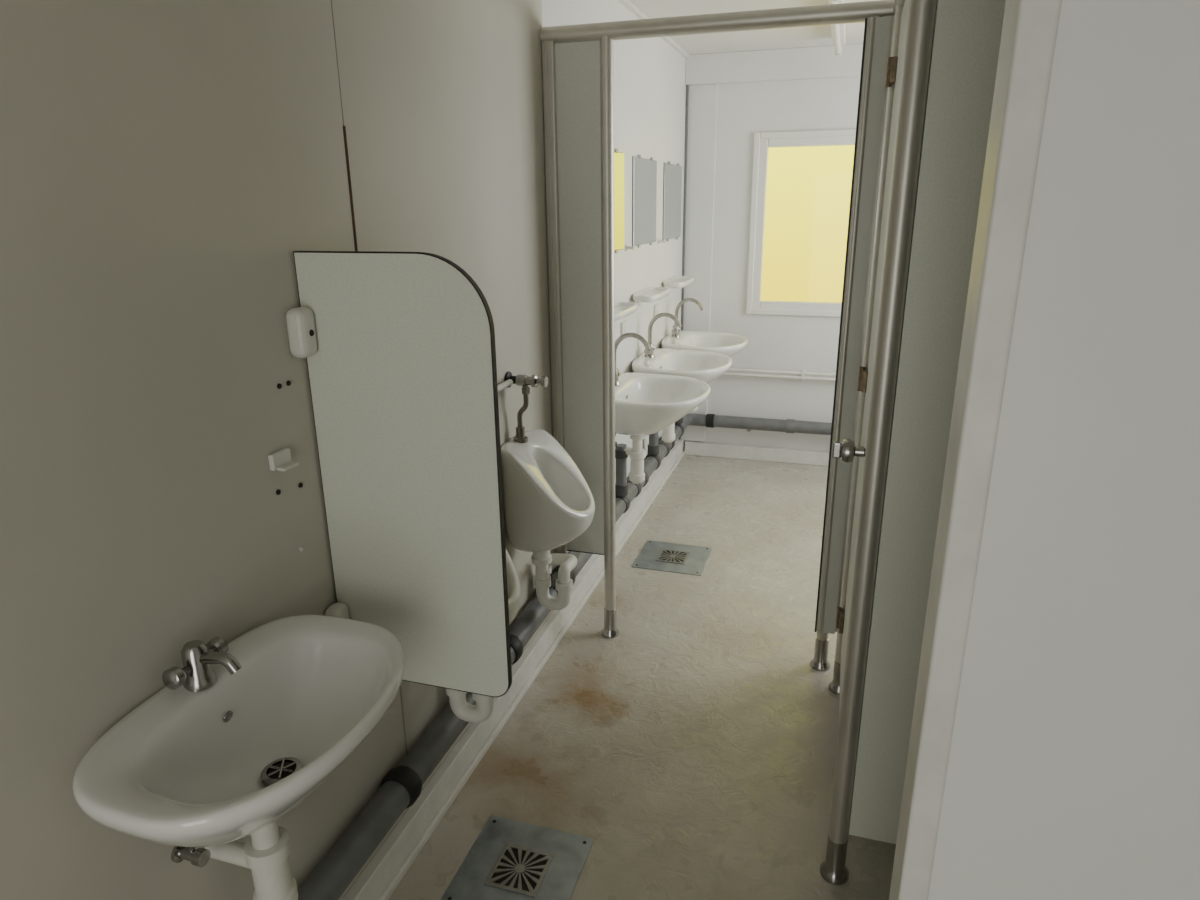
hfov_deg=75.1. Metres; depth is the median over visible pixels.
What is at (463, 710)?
urinal
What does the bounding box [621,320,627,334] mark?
wall socket
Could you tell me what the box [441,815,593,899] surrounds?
floor drain
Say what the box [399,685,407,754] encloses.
seam
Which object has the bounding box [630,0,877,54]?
ceiling
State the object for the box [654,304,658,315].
wall socket
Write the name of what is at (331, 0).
seam
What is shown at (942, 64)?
partition
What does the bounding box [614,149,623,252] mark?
wall mirror
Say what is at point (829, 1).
fluorescent light fixture
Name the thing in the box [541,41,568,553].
partition post
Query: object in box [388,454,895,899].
floor
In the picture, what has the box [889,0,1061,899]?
trim
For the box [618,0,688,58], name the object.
trim
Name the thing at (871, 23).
bead
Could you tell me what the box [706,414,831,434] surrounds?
pipe
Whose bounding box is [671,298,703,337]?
tap
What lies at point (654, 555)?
floor drain
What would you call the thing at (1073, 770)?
wall
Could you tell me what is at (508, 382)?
supply pipe
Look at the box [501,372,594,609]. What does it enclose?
urinal
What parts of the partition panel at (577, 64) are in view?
panel edge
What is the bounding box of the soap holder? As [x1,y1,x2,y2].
[268,448,298,470]
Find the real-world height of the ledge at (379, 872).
0.100 m
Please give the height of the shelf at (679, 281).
0.058 m
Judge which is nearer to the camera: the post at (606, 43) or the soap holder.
the soap holder
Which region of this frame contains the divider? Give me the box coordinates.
[286,251,511,696]
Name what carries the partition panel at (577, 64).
attached to the post at (606, 43)
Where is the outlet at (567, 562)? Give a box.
[548,553,576,583]
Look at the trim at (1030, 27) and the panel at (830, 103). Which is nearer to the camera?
the trim at (1030, 27)
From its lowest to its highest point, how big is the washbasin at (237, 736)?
0.495 m
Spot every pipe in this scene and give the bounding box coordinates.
[298,414,706,899]
[497,379,512,391]
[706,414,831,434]
[722,368,835,380]
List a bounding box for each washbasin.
[73,615,405,899]
[615,332,710,495]
[632,313,731,454]
[661,298,747,423]
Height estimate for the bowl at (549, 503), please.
0.348 m
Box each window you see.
[746,129,855,313]
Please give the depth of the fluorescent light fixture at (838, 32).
3.62 m
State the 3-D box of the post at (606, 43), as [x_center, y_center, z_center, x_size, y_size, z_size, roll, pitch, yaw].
[0.029,-0.321,2.634,0.042,1.930,0.042,5,18,16]
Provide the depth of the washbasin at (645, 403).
3.30 m
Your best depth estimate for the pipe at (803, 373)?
4.71 m
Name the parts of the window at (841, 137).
outer frame, sash, sash bottom, frame, sash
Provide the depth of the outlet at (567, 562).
2.51 m
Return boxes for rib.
[545,40,560,553]
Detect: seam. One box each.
[331,0,343,125]
[343,126,357,250]
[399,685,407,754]
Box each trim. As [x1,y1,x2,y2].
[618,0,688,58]
[678,85,688,439]
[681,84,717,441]
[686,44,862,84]
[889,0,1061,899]
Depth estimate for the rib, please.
2.55 m
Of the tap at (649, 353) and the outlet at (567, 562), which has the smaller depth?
the outlet at (567, 562)
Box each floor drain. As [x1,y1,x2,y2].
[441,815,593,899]
[631,540,711,575]
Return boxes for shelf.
[615,302,637,320]
[633,287,669,305]
[663,276,693,287]
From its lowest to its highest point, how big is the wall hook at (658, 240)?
0.028 m
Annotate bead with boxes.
[817,17,875,633]
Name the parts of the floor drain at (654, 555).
grate frame, grate frame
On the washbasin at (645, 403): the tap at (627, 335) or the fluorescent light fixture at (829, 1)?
the tap at (627, 335)
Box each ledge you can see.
[342,439,683,899]
[685,440,828,465]
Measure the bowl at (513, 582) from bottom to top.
0.348 m
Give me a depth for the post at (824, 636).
2.68 m
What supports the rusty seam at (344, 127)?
attached to the wall at (165, 165)
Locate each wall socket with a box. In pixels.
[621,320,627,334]
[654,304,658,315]
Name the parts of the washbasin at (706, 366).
bowl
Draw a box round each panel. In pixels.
[555,40,603,554]
[684,82,756,448]
[740,314,839,450]
[755,77,859,132]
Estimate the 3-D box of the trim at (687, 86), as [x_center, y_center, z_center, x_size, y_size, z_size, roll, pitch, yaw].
[0.505,-1.067,4.727,0.011,2.090,0.025,5,18,16]
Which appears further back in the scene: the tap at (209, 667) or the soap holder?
the soap holder
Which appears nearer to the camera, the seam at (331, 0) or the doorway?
the seam at (331, 0)
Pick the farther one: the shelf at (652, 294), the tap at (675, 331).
the tap at (675, 331)
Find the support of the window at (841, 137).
attached to the panel at (830, 103)
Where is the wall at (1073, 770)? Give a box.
[928,0,1199,899]
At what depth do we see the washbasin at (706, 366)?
3.90 m
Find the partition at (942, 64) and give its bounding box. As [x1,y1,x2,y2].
[820,0,1005,884]
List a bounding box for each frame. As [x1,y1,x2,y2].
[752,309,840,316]
[835,15,893,631]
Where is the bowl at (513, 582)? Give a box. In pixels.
[506,549,520,624]
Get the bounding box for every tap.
[162,637,241,691]
[615,332,649,385]
[644,313,680,357]
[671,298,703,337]
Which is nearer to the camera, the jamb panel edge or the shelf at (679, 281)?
the jamb panel edge
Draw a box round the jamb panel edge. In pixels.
[815,18,867,631]
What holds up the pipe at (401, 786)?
attached to the wall at (165, 165)
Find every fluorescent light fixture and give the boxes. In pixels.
[827,0,844,3]
[831,24,845,56]
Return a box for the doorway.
[601,16,890,670]
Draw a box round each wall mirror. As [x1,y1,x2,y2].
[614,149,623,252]
[632,155,656,247]
[662,161,681,241]
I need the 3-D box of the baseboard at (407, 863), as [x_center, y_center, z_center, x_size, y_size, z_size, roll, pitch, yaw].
[-0.344,0.888,2.315,0.012,0.022,6.100,5,18,16]
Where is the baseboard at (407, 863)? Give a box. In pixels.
[378,449,684,899]
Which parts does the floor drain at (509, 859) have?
grate frame, grate frame, grate frame, grate frame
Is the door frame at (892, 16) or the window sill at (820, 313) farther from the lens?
the window sill at (820, 313)
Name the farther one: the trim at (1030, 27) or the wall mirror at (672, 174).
the wall mirror at (672, 174)
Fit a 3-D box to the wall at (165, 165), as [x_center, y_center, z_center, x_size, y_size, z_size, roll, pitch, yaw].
[-0.422,-0.238,2.037,0.100,2.340,6.200,5,18,16]
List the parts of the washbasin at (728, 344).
bowl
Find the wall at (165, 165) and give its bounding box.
[0,0,685,899]
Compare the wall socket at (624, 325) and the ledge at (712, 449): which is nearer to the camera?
the wall socket at (624, 325)
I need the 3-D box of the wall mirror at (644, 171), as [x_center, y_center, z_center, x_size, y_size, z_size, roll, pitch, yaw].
[0.217,-1.185,3.726,0.010,0.410,0.450,5,18,16]
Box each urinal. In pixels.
[446,549,520,722]
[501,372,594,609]
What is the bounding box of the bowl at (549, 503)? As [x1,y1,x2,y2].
[501,429,594,551]
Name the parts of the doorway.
jamb panel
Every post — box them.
[600,36,615,609]
[817,16,878,640]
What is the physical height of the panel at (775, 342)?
0.910 m
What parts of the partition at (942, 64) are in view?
hinge plate, knob, hinge plate, door, hinge plate, rail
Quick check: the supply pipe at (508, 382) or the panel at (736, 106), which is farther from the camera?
the panel at (736, 106)
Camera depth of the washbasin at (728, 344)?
4.42 m
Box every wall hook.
[625,245,634,250]
[657,239,665,243]
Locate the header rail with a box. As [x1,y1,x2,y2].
[540,0,894,43]
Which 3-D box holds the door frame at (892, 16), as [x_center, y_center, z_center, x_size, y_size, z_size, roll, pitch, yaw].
[0.800,-0.280,2.397,0.045,1.880,0.040,5,18,16]
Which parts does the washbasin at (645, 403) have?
waste arm, bowl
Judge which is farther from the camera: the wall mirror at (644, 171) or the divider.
the wall mirror at (644, 171)

